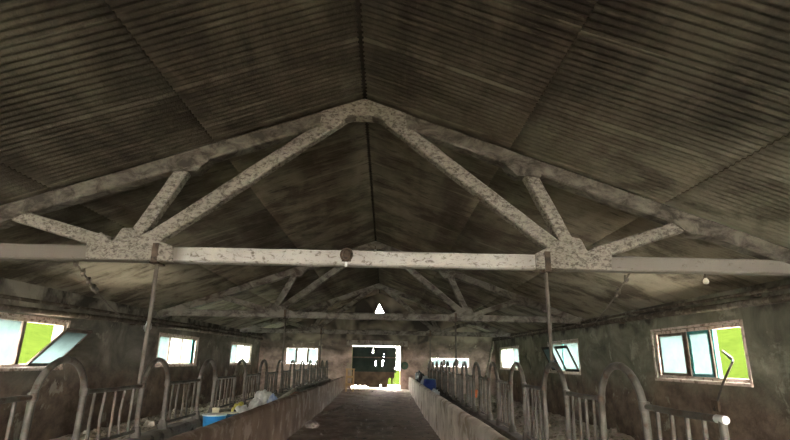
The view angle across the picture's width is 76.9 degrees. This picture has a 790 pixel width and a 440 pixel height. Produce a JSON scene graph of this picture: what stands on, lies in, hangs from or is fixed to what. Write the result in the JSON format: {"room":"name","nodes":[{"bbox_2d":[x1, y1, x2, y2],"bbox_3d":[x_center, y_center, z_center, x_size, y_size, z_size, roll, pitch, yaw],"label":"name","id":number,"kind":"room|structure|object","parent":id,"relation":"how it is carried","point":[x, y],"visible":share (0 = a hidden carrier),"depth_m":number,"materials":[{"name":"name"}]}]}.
{"room":"farm building","nodes":[
{"label":"farm building","id":0,"kind":"room"},
{"bbox_2d":[0,277,260,439],"bbox_3d":[-5.951,2.198,6.999,0.240,2.790,32.380,1,-16,-1],"label":"wall","id":1,"kind":"structure","parent":0,"point":[110,356],"depth_m":10.10,"materials":[{"name":"paint"}]},
{"bbox_2d":[0,312,92,370],"bbox_3d":[-5.604,1.890,7.656,0.678,0.845,2.480,1,-16,-1],"label":"window","id":2,"kind":"structure","parent":1,"relation":"in","point":[12,329],"depth_m":7.94,"materials":[{"name":"glass"}]},
{"bbox_2d":[0,304,262,339],"bbox_3d":[-5.786,1.920,9.577,0.150,0.475,26.902,1,-16,-1],"label":"pipe","id":3,"kind":"object","parent":1,"relation":"attached to","point":[3,307],"visible":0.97,"depth_m":9.58,"materials":[{"name":"metal"}]},
{"bbox_2d":[0,294,262,336],"bbox_3d":[-5.803,1.766,9.621,0.130,0.397,26.901,1,-16,-1],"label":"pipe","id":4,"kind":"object","parent":1,"relation":"attached to","point":[66,306],"visible":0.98,"depth_m":9.50,"materials":[{"name":"metal"}]},
{"bbox_2d":[155,332,199,366],"bbox_3d":[-5.998,3.611,13.735,0.140,0.845,2.770,1,-16,-1],"label":"window","id":5,"kind":"structure","parent":1,"relation":"in","point":[177,351],"depth_m":13.72,"materials":[{"name":"glass"}]},
{"bbox_2d":[229,342,251,364],"bbox_3d":[-6.121,5.305,19.703,0.140,0.845,2.940,1,-16,-1],"label":"window","id":6,"kind":"structure","parent":1,"relation":"in","point":[239,351],"depth_m":19.65,"materials":[{"name":"glass"}]},
{"bbox_2d":[50,391,269,439],"bbox_3d":[-4.281,3.296,6.732,3.180,0.128,31.920,1,-16,-1],"label":"floor","id":7,"kind":"structure","parent":0,"point":[66,437],"depth_m":10.21,"materials":[{"name":"grey concrete"}]},
{"bbox_2d":[70,392,277,439],"bbox_3d":[-4.420,4.811,12.203,3.106,0.200,20.457,1,-16,-1],"label":"litter","id":8,"kind":"object","parent":7,"relation":"on","point":[147,422],"visible":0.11,"depth_m":10.40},
{"bbox_2d":[0,0,378,333],"bbox_3d":[-3.360,0.037,7.662,5.843,2.163,32.676,1,-16,-1],"label":"ceiling","id":9,"kind":"structure","parent":0,"point":[90,89],"depth_m":5.19,"materials":[{"name":"metal"}]},
{"bbox_2d":[354,0,379,292],"bbox_3d":[-0.403,-0.934,8.003,0.081,0.064,31.900,1,-16,-1],"label":"trim","id":10,"kind":"structure","parent":9,"relation":"attached to","point":[357,3],"depth_m":5.64,"materials":[{"name":"grey metal"}]},
{"bbox_2d":[157,241,585,325],"bbox_3d":[-0.536,1.571,12.716,10.696,2.093,0.178,1,-16,-1],"label":"roof truss","id":11,"kind":"object","parent":9,"relation":"attached to","point":[465,313],"visible":0.81,"depth_m":12.48,"materials":[{"name":"concrete"}]},
{"bbox_2d":[282,310,287,360],"bbox_3d":[-2.740,2.865,12.303,0.090,1.250,0.210,1,-16,-1],"label":"pipe","id":12,"kind":"object","parent":11,"relation":"hanging from","point":[285,311],"visible":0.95,"depth_m":12.32,"materials":[{"name":"metal"}]},
{"bbox_2d":[453,313,457,361],"bbox_3d":[1.509,2.929,12.373,0.090,1.185,0.210,1,-16,-1],"label":"pipe","id":13,"kind":"object","parent":11,"relation":"hanging from","point":[455,321],"visible":0.99,"depth_m":12.36,"materials":[{"name":"metal"}]},
{"bbox_2d":[0,99,789,275],"bbox_3d":[-0.392,-0.419,5.715,10.696,2.088,0.178,1,-16,-1],"label":"roof truss","id":14,"kind":"object","parent":9,"relation":"attached to","point":[568,253],"visible":0.98,"depth_m":5.54,"materials":[{"name":"paint"}]},
{"bbox_2d":[71,257,121,316],"bbox_3d":[-4.616,1.217,7.929,0.061,0.252,5.928,8,-17,-22],"label":"rope","id":15,"kind":"object","parent":14,"relation":"hanging from","point":[94,288],"visible":0.98,"depth_m":6.39,"materials":[{"name":"grey fabric"}]},
{"bbox_2d":[137,243,164,383],"bbox_3d":[-2.598,0.974,5.274,0.090,1.450,0.210,1,-16,-1],"label":"pipe","id":16,"kind":"object","parent":14,"relation":"hanging from","point":[153,260],"visible":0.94,"depth_m":5.28,"materials":[{"name":"metal"}]},
{"bbox_2d":[340,247,352,266],"bbox_3d":[-0.526,0.401,5.378,0.142,0.211,0.046,1,-16,-1],"label":"lamp","id":17,"kind":"object","parent":14,"relation":"attached to","point":[346,254],"visible":1,"depth_m":5.37,"materials":[{"name":"metal"}]},
{"bbox_2d":[539,251,553,360],"bbox_3d":[1.653,0.926,5.375,0.090,1.155,0.210,1,-16,-1],"label":"pipe","id":18,"kind":"object","parent":14,"relation":"hanging from","point":[547,270],"visible":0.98,"depth_m":5.38,"materials":[{"name":"metal"}]},
{"bbox_2d":[594,268,632,322],"bbox_3d":[3.647,1.494,8.594,0.059,0.134,6.980,-4,-17,17],"label":"rope","id":19,"kind":"object","parent":14,"relation":"hanging from","point":[617,292],"visible":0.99,"depth_m":6.71,"materials":[{"name":"grey fabric"}]},
{"bbox_2d":[703,274,708,284],"bbox_3d":[3.429,0.647,5.491,0.066,0.130,0.064,1,-16,-1],"label":"lamp","id":20,"kind":"object","parent":14,"relation":"hanging from","point":[705,280],"visible":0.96,"depth_m":5.47,"materials":[{"name":"metal"}]},
{"bbox_2d":[165,376,344,439],"bbox_3d":[-1.986,3.039,6.842,0.149,0.844,31.900,1,-16,-1],"label":"wall","id":21,"kind":"structure","parent":0,"point":[279,419],"depth_m":8.10,"materials":[{"name":"concrete"}]},
{"bbox_2d":[121,378,330,439],"bbox_3d":[-2.667,3.072,6.819,0.217,0.740,31.900,1,-16,-1],"label":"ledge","id":22,"kind":"structure","parent":21,"relation":"attached to","point":[180,427],"depth_m":5.97,"materials":[{"name":"concrete"}]},
{"bbox_2d":[0,356,89,439],"bbox_3d":[-2.578,1.331,3.357,0.110,0.806,1.680,1,-16,-1],"label":"barrier","id":23,"kind":"object","parent":22,"relation":"on","point":[31,398],"visible":1,"depth_m":3.61,"materials":[{"name":"metal"}]},
{"bbox_2d":[85,357,170,439],"bbox_3d":[-2.611,1.785,4.958,0.110,0.806,1.680,1,-16,-1],"label":"barrier","id":24,"kind":"object","parent":22,"relation":"on","point":[135,432],"visible":0.95,"depth_m":4.92,"materials":[{"name":"metal"}]},
{"bbox_2d":[167,358,217,422],"bbox_3d":[-2.644,2.240,6.559,0.110,0.806,1.680,1,-16,-1],"label":"barrier","id":25,"kind":"object","parent":22,"relation":"on","point":[196,414],"visible":0.91,"depth_m":6.53,"materials":[{"name":"metal"}]},
{"bbox_2d":[215,359,247,407],"bbox_3d":[-2.677,2.694,8.161,0.110,0.806,1.680,1,-16,-1],"label":"barrier","id":26,"kind":"object","parent":22,"relation":"on","point":[232,402],"visible":0.87,"depth_m":8.17,"materials":[{"name":"metal"}]},
{"bbox_2d":[245,359,267,400],"bbox_3d":[-2.710,3.149,9.762,0.110,0.806,1.680,1,-16,-1],"label":"barrier","id":27,"kind":"object","parent":22,"relation":"on","point":[257,375],"visible":0.77,"depth_m":9.72,"materials":[{"name":"metal"}]},
{"bbox_2d":[267,359,283,393],"bbox_3d":[-2.743,3.603,11.364,0.110,0.806,1.680,1,-16,-1],"label":"barrier","id":28,"kind":"object","parent":22,"relation":"on","point":[275,376],"visible":0.86,"depth_m":11.43,"materials":[{"name":"metal"}]},
{"bbox_2d":[282,360,295,389],"bbox_3d":[-2.776,4.058,12.965,0.110,0.806,1.680,1,-16,-1],"label":"barrier","id":29,"kind":"object","parent":22,"relation":"on","point":[288,372],"visible":0.92,"depth_m":13.02,"materials":[{"name":"metal"}]},
{"bbox_2d":[294,360,304,386],"bbox_3d":[-2.809,4.513,14.566,0.110,0.806,1.680,1,-16,-1],"label":"barrier","id":30,"kind":"object","parent":22,"relation":"on","point":[297,379],"visible":0.9,"depth_m":14.62,"materials":[{"name":"metal"}]},
{"bbox_2d":[304,360,311,384],"bbox_3d":[-2.842,4.967,16.168,0.110,0.806,1.680,1,-16,-1],"label":"barrier","id":31,"kind":"object","parent":22,"relation":"on","point":[306,375],"visible":0.91,"depth_m":16.28,"materials":[{"name":"metal"}]},
{"bbox_2d":[311,360,318,382],"bbox_3d":[-2.875,5.422,17.769,0.110,0.806,1.680,1,-16,-1],"label":"barrier","id":32,"kind":"object","parent":22,"relation":"on","point":[313,380],"visible":0.91,"depth_m":17.87,"materials":[{"name":"metal"}]},
{"bbox_2d":[318,360,323,380],"bbox_3d":[-2.908,5.876,19.370,0.110,0.806,1.680,1,-16,-1],"label":"barrier","id":33,"kind":"object","parent":22,"relation":"on","point":[321,367],"visible":0.88,"depth_m":19.52,"materials":[{"name":"metal"}]},
{"bbox_2d":[323,360,327,378],"bbox_3d":[-2.941,6.331,20.972,0.110,0.806,1.680,1,-16,-1],"label":"barrier","id":34,"kind":"object","parent":22,"relation":"on","point":[325,376],"visible":0.93,"depth_m":21.10,"materials":[{"name":"metal"}]},
{"bbox_2d":[286,388,440,439],"bbox_3d":[-0.506,3.251,6.698,2.934,0.257,32.160,1,-16,-1],"label":"floor","id":35,"kind":"structure","parent":0,"point":[332,425],"depth_m":12.39,"materials":[{"name":"grey concrete"}]},
{"bbox_2d":[304,420,318,427],"bbox_3d":[-1.805,4.423,10.772,0.330,0.181,0.458,2,-16,-3],"label":"rag","id":36,"kind":"object","parent":35,"relation":"on","point":[311,423],"visible":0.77,"depth_m":10.65,"materials":[{"name":"grey fabric"}]},
{"bbox_2d":[321,404,344,414],"bbox_3d":[-1.705,5.389,14.182,0.103,0.108,2.539,-1,-16,9],"label":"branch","id":37,"kind":"object","parent":35,"relation":"on","point":[343,405],"visible":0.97,"depth_m":13.75,"materials":[{"name":"wood"}]},
{"bbox_2d":[345,368,354,391],"bbox_3d":[-1.861,6.613,20.542,0.380,0.914,0.382,1,-16,-1],"label":"trestle","id":38,"kind":"object","parent":35,"relation":"on","point":[347,369],"visible":0.99,"depth_m":20.43,"materials":[{"name":"brown wood"}]},
{"bbox_2d":[317,390,428,439],"bbox_3d":[-0.633,5.340,14.059,2.636,0.262,15.000,1,-16,-1],"label":"straw","id":39,"kind":"object","parent":35,"relation":"on","point":[358,390],"visible":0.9,"depth_m":12.07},
{"bbox_2d":[258,293,496,395],"bbox_3d":[-0.773,5.748,22.806,10.720,4.786,0.240,1,-16,-1],"label":"wall","id":40,"kind":"structure","parent":0,"point":[335,349],"depth_m":22.69,"materials":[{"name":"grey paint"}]},
{"bbox_2d":[285,347,318,363],"bbox_3d":[-4.220,6.156,22.568,1.472,0.692,0.100,1,-16,-1],"label":"window","id":41,"kind":"structure","parent":40,"relation":"in","point":[296,354],"depth_m":22.57,"materials":[{"name":"glass"}]},
{"bbox_2d":[354,388,385,389],"bbox_3d":[-0.878,7.766,22.257,2.425,0.400,0.790,1,-16,-1],"label":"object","id":42,"kind":"structure","parent":40,"relation":"attached to","point":[354,388],"depth_m":22.43,"materials":[{"name":"concrete"}]},
{"bbox_2d":[351,346,400,387],"bbox_3d":[-0.858,6.682,22.571,2.221,1.858,0.100,1,-16,-1],"label":"door","id":43,"kind":"structure","parent":40,"relation":"in","point":[366,373],"depth_m":22.59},
{"bbox_2d":[347,340,407,346],"bbox_3d":[-0.812,5.629,22.707,2.775,0.240,0.055,1,-16,-1],"label":"lintel","id":44,"kind":"object","parent":40,"relation":"attached to","point":[349,342],"visible":1,"depth_m":22.68,"materials":[{"name":"concrete"}]},
{"bbox_2d":[401,362,407,369],"bbox_3d":[0.434,6.571,22.431,0.350,0.350,0.070,1,-16,-1],"label":"round cover","id":45,"kind":"object","parent":40,"relation":"attached to","point":[404,365],"visible":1,"depth_m":22.42,"materials":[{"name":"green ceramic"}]},
{"bbox_2d":[431,358,469,366],"bbox_3d":[2.509,6.484,22.613,1.742,0.332,0.100,1,-16,-1],"label":"window","id":46,"kind":"structure","parent":40,"relation":"in","point":[459,361],"depth_m":22.61,"materials":[{"name":"glass"}]},
{"bbox_2d":[408,377,509,439],"bbox_3d":[0.976,3.105,6.885,0.147,0.844,31.900,1,-16,-1],"label":"wall","id":47,"kind":"structure","parent":0,"point":[449,421],"depth_m":8.37,"materials":[{"name":"grey concrete"}]},
{"bbox_2d":[438,391,522,439],"bbox_3d":[1.582,3.225,6.863,0.219,0.617,31.900,1,-16,-1],"label":"trim","id":48,"kind":"structure","parent":47,"relation":"attached to","point":[503,430],"depth_m":7.96,"materials":[{"name":"concrete"}]},
{"bbox_2d":[427,361,430,378],"bbox_3d":[1.345,5.938,19.152,0.110,0.956,1.515,1,-16,-1],"label":"barrier","id":49,"kind":"object","parent":48,"relation":"on","point":[428,368],"visible":0.62,"depth_m":19.24,"materials":[{"name":"metal"}]},
{"bbox_2d":[431,361,434,378],"bbox_3d":[1.375,5.529,17.709,0.110,0.956,1.515,1,-16,-1],"label":"barrier","id":50,"kind":"object","parent":48,"relation":"on","point":[432,363],"visible":0.66,"depth_m":18.33,"materials":[{"name":"metal"}]},
{"bbox_2d":[435,361,439,390],"bbox_3d":[1.405,5.119,16.266,0.110,0.956,1.515,1,-16,-1],"label":"barrier","id":51,"kind":"object","parent":48,"relation":"on","point":[437,373],"visible":0.77,"depth_m":16.29,"materials":[{"name":"metal"}]},
{"bbox_2d":[439,361,444,393],"bbox_3d":[1.435,4.710,14.824,0.110,0.956,1.515,1,-16,-1],"label":"barrier","id":52,"kind":"object","parent":48,"relation":"on","point":[442,388],"visible":0.85,"depth_m":14.84,"materials":[{"name":"metal"}]},
{"bbox_2d":[445,361,451,397],"bbox_3d":[1.464,4.300,13.381,0.110,0.956,1.515,1,-16,-1],"label":"barrier","id":53,"kind":"object","parent":48,"relation":"on","point":[449,394],"visible":0.9,"depth_m":13.40,"materials":[{"name":"metal"}]},
{"bbox_2d":[451,361,460,401],"bbox_3d":[1.494,3.891,11.938,0.110,0.956,1.515,1,-16,-1],"label":"barrier","id":54,"kind":"object","parent":48,"relation":"on","point":[457,398],"visible":0.84,"depth_m":11.93,"materials":[{"name":"metal"}]},
{"bbox_2d":[460,361,472,407],"bbox_3d":[1.524,3.481,10.496,0.110,0.956,1.515,1,-16,-1],"label":"barrier","id":55,"kind":"object","parent":48,"relation":"on","point":[469,399],"visible":0.88,"depth_m":10.43,"materials":[{"name":"metal"}]},
{"bbox_2d":[471,361,487,415],"bbox_3d":[1.553,3.072,9.053,0.110,0.956,1.515,1,-16,-1],"label":"barrier","id":56,"kind":"object","parent":48,"relation":"on","point":[483,409],"visible":0.94,"depth_m":8.97,"materials":[{"name":"metal"}]},
{"bbox_2d":[487,361,509,426],"bbox_3d":[1.583,2.662,7.610,0.110,0.956,1.515,1,-16,-1],"label":"barrier","id":57,"kind":"object","parent":48,"relation":"on","point":[499,422],"visible":0.93,"depth_m":7.49,"materials":[{"name":"metal"}]},
{"bbox_2d":[508,362,543,439],"bbox_3d":[1.613,2.252,6.168,0.110,0.956,1.515,1,-16,-1],"label":"barrier","id":58,"kind":"object","parent":48,"relation":"on","point":[525,394],"visible":0.94,"depth_m":6.07,"materials":[{"name":"metal"}]},
{"bbox_2d":[540,362,597,439],"bbox_3d":[1.642,1.843,4.725,0.110,0.956,1.515,1,-16,-1],"label":"barrier","id":59,"kind":"object","parent":48,"relation":"on","point":[566,392],"visible":0.99,"depth_m":4.69,"materials":[{"name":"metal"}]},
{"bbox_2d":[596,362,729,439],"bbox_3d":[1.673,1.424,3.249,0.110,0.956,1.582,1,-16,-1],"label":"barrier","id":60,"kind":"object","parent":48,"relation":"on","point":[645,406],"visible":1,"depth_m":3.27,"materials":[{"name":"metal"}]},
{"bbox_2d":[464,395,634,439],"bbox_3d":[3.242,3.460,6.841,3.290,0.135,31.920,1,-16,-1],"label":"floor","id":61,"kind":"structure","parent":0,"point":[591,429],"depth_m":11.56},
{"bbox_2d":[482,341,493,397],"bbox_3d":[3.732,5.940,19.799,0.122,2.347,3.647,-4,-17,18],"label":"leaning pole","id":62,"kind":"object","parent":61,"relation":"on","point":[491,350],"visible":0.57,"depth_m":20.02,"materials":[{"name":"brown wood"}]},
{"bbox_2d":[455,394,622,439],"bbox_3d":[3.155,4.893,12.045,3.184,0.218,20.984,1,-16,-1],"label":"litter","id":63,"kind":"object","parent":61,"relation":"on","point":[493,404],"visible":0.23,"depth_m":11.56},
{"bbox_2d":[360,0,789,337],"bbox_3d":[2.505,0.163,7.747,5.823,2.152,32.676,1,-16,-1],"label":"ceiling","id":64,"kind":"structure","parent":0,"point":[683,105],"depth_m":4.85,"materials":[{"name":"metal"}]},
{"bbox_2d":[240,283,511,338],"bbox_3d":[-0.681,3.570,19.767,10.696,2.089,0.178,1,-16,-1],"label":"roof truss","id":65,"kind":"object","parent":64,"relation":"attached to","point":[314,328],"visible":0.91,"depth_m":19.53,"materials":[{"name":"concrete"}]},
{"bbox_2d":[319,328,321,366],"bbox_3d":[-2.886,4.946,19.268,0.090,1.450,0.210,1,-16,-1],"label":"pipe","id":66,"kind":"object","parent":65,"relation":"hanging from","point":[320,328],"visible":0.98,"depth_m":19.29,"materials":[{"name":"metal"}]},
{"bbox_2d":[429,330,430,367],"bbox_3d":[1.363,5.026,19.333,0.090,1.420,0.210,1,-16,-1],"label":"pipe","id":67,"kind":"object","parent":65,"relation":"hanging from","point":[429,330],"visible":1,"depth_m":19.36,"materials":[{"name":"metal"}]},
{"bbox_2d":[495,278,789,439],"bbox_3d":[5.005,2.442,7.156,0.240,2.790,32.380,1,-16,-1],"label":"wall","id":68,"kind":"structure","parent":0,"point":[761,411],"depth_m":8.76,"materials":[{"name":"paint"}]},
{"bbox_2d":[500,345,519,370],"bbox_3d":[4.669,5.614,20.191,0.140,0.915,3.220,1,-16,-1],"label":"window","id":69,"kind":"structure","parent":68,"relation":"in","point":[508,355],"depth_m":20.38,"materials":[{"name":"glass"}]},
{"bbox_2d":[541,338,580,374],"bbox_3d":[4.666,3.877,14.082,0.397,0.915,2.520,1,-16,-1],"label":"window","id":70,"kind":"structure","parent":68,"relation":"in","point":[566,355],"depth_m":13.84,"materials":[{"name":"glass"}]},
{"bbox_2d":[492,293,789,340],"bbox_3d":[4.784,1.954,9.785,0.150,0.335,26.901,1,-16,-1],"label":"pipe","id":71,"kind":"object","parent":68,"relation":"attached to","point":[781,298],"visible":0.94,"depth_m":8.23,"materials":[{"name":"metal"}]},
{"bbox_2d":[492,284,789,338],"bbox_3d":[4.768,1.853,9.813,0.126,0.220,26.900,1,-16,-1],"label":"pipe","id":72,"kind":"object","parent":68,"relation":"attached to","point":[756,293],"visible":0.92,"depth_m":7.98,"materials":[{"name":"metal"}]},
{"bbox_2d":[650,319,753,386],"bbox_3d":[4.917,2.187,8.120,0.140,0.915,2.520,1,-16,-1],"label":"window","id":73,"kind":"structure","parent":68,"relation":"in","point":[692,354],"depth_m":8.20,"materials":[{"name":"glass"}]},
{"bbox_2d":[711,350,733,411],"bbox_3d":[4.802,2.365,7.281,0.072,0.881,0.845,-1,-16,9],"label":"stay","id":74,"kind":"object","parent":68,"relation":"attached to","point":[715,404],"visible":1,"depth_m":7.32,"materials":[{"name":"metal"}]},
{"bbox_3d":[-2.330,2.853,6.888,0.665,0.069,31.900,1,-16,-1],"label":"floor","id":75,"kind":"structure","parent":0,"visible":0},
{"bbox_2d":[202,413,226,426],"bbox_3d":[-2.234,2.519,6.122,0.294,0.244,0.294,6,-17,-17],"label":"tub","id":76,"kind":"object","parent":75,"relation":"on","point":[208,418],"visible":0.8,"depth_m":6.04,"materials":[{"name":"blue plastic"}]},
{"bbox_2d":[212,407,219,412],"bbox_3d":[-2.426,2.668,6.699,0.160,0.266,0.158,8,-17,-23],"label":"jug","id":77,"kind":"object","parent":75,"relation":"on","point":[214,409],"visible":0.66,"depth_m":6.69,"materials":[{"name":"beige plastic"}]},
{"bbox_2d":[220,412,238,418],"bbox_3d":[-2.193,2.649,6.543,0.220,0.225,0.280,0,-16,5],"label":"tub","id":78,"kind":"object","parent":75,"relation":"on","point":[229,414],"visible":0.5,"depth_m":6.49,"materials":[{"name":"plastic"}]},
{"bbox_2d":[231,402,243,411],"bbox_3d":[-2.455,3.002,7.849,0.191,0.263,0.600,0,-16,2],"label":"sack","id":79,"kind":"object","parent":75,"relation":"on","point":[239,403],"visible":0.3,"depth_m":7.74,"materials":[{"name":"yellow plastic"}]},
{"bbox_2d":[235,405,250,412],"bbox_3d":[-2.233,2.843,7.274,0.264,0.263,0.615,2,-16,-3],"label":"sack","id":80,"kind":"object","parent":75,"relation":"on","point":[243,408],"visible":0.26,"depth_m":7.20,"materials":[{"name":"white plastic"}]},
{"bbox_2d":[248,397,262,408],"bbox_3d":[-2.279,3.066,8.138,0.225,0.316,0.723,2,-16,-3],"label":"sack","id":81,"kind":"object","parent":75,"relation":"on","point":[256,402],"visible":0.31,"depth_m":7.98,"materials":[{"name":"white plastic"}]},
{"bbox_2d":[253,389,271,404],"bbox_3d":[-2.396,3.276,9.016,0.322,0.378,1.040,1,-16,-2],"label":"sack","id":82,"kind":"object","parent":75,"relation":"on","point":[263,395],"visible":0.36,"depth_m":8.83,"materials":[{"name":"white plastic"}]},
{"bbox_2d":[267,393,277,402],"bbox_3d":[-2.163,3.220,8.743,0.122,0.339,0.714,-1,-16,6],"label":"plastic bag","id":83,"kind":"object","parent":75,"relation":"on","point":[272,397],"visible":0.28,"depth_m":8.68,"materials":[{"name":"blue plastic"}]},
{"bbox_2d":[278,388,296,398],"bbox_3d":[-2.379,3.805,10.776,0.110,0.218,2.005,1,-16,0],"label":"plank","id":84,"kind":"object","parent":75,"relation":"on","point":[291,391],"visible":0.63,"depth_m":11.01,"materials":[{"name":"wood"}]},
{"bbox_3d":[1.289,3.030,6.912,0.591,0.070,31.900,1,-16,-1],"label":"floor","id":85,"kind":"structure","parent":0,"visible":0},
{"bbox_2d":[415,370,421,381],"bbox_3d":[0.995,6.575,20.599,0.330,0.691,0.803,1,-16,-1],"label":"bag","id":86,"kind":"object","parent":85,"relation":"on","point":[418,372],"visible":0.29,"depth_m":20.51,"materials":[{"name":"grey plastic"}]},
{"bbox_2d":[418,373,423,382],"bbox_3d":[1.026,6.174,19.051,0.323,0.618,0.779,0,-16,2],"label":"bag","id":87,"kind":"object","parent":85,"relation":"on","point":[420,376],"visible":0.3,"depth_m":18.93,"materials":[{"name":"black plastic"}]},
{"bbox_2d":[420,375,428,383],"bbox_3d":[1.064,5.771,17.520,0.341,0.572,0.574,2,-16,-4],"label":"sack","id":88,"kind":"object","parent":85,"relation":"on","point":[424,377],"visible":0.27,"depth_m":17.46,"materials":[{"name":"grey fabric"}]},
{"bbox_2d":[423,379,435,390],"bbox_3d":[1.084,5.210,15.491,0.410,0.505,0.410,1,-16,-1],"label":"barrel","id":89,"kind":"object","parent":85,"relation":"on","point":[429,383],"visible":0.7,"depth_m":15.36,"materials":[{"name":"blue plastic"}]},
{"label":"outside","id":90,"kind":"structure","parent":0,"visible":0},
{"bbox_2d":[380,370,399,384],"bbox_3d":[-1.169,12.491,40.015,11.200,0.362,36.160,1,-16,-1],"label":"ground","id":91,"kind":"structure","parent":90,"point":[396,380],"depth_m":33.17,"materials":[{"name":"green plant"}]},
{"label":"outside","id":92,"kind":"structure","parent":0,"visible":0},
{"bbox_2d":[18,322,53,363],"bbox_3d":[-24.227,1.500,11.552,31.800,6.389,68.000,1,-16,-1],"label":"ground","id":93,"kind":"structure","parent":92,"point":[37,336],"depth_m":21.19,"materials":[{"name":"green plant"}]},
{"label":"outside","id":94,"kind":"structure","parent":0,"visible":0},
{"bbox_2d":[716,327,748,378],"bbox_3d":[23.158,2.519,12.238,31.800,6.343,68.000,1,-16,-1],"label":"ground","id":95,"kind":"structure","parent":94,"point":[729,340],"depth_m":19.62,"materials":[{"name":"green plant"}]},
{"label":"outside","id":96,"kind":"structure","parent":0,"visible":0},
{"bbox_2d":[351,385,399,388],"bbox_3d":[-1.133,8.243,24.482,3.600,0.090,4.360,1,-16,-1],"label":"yard","id":97,"kind":"structure","parent":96,"point":[355,386],"depth_m":24.00,"materials":[{"name":"white concrete"}]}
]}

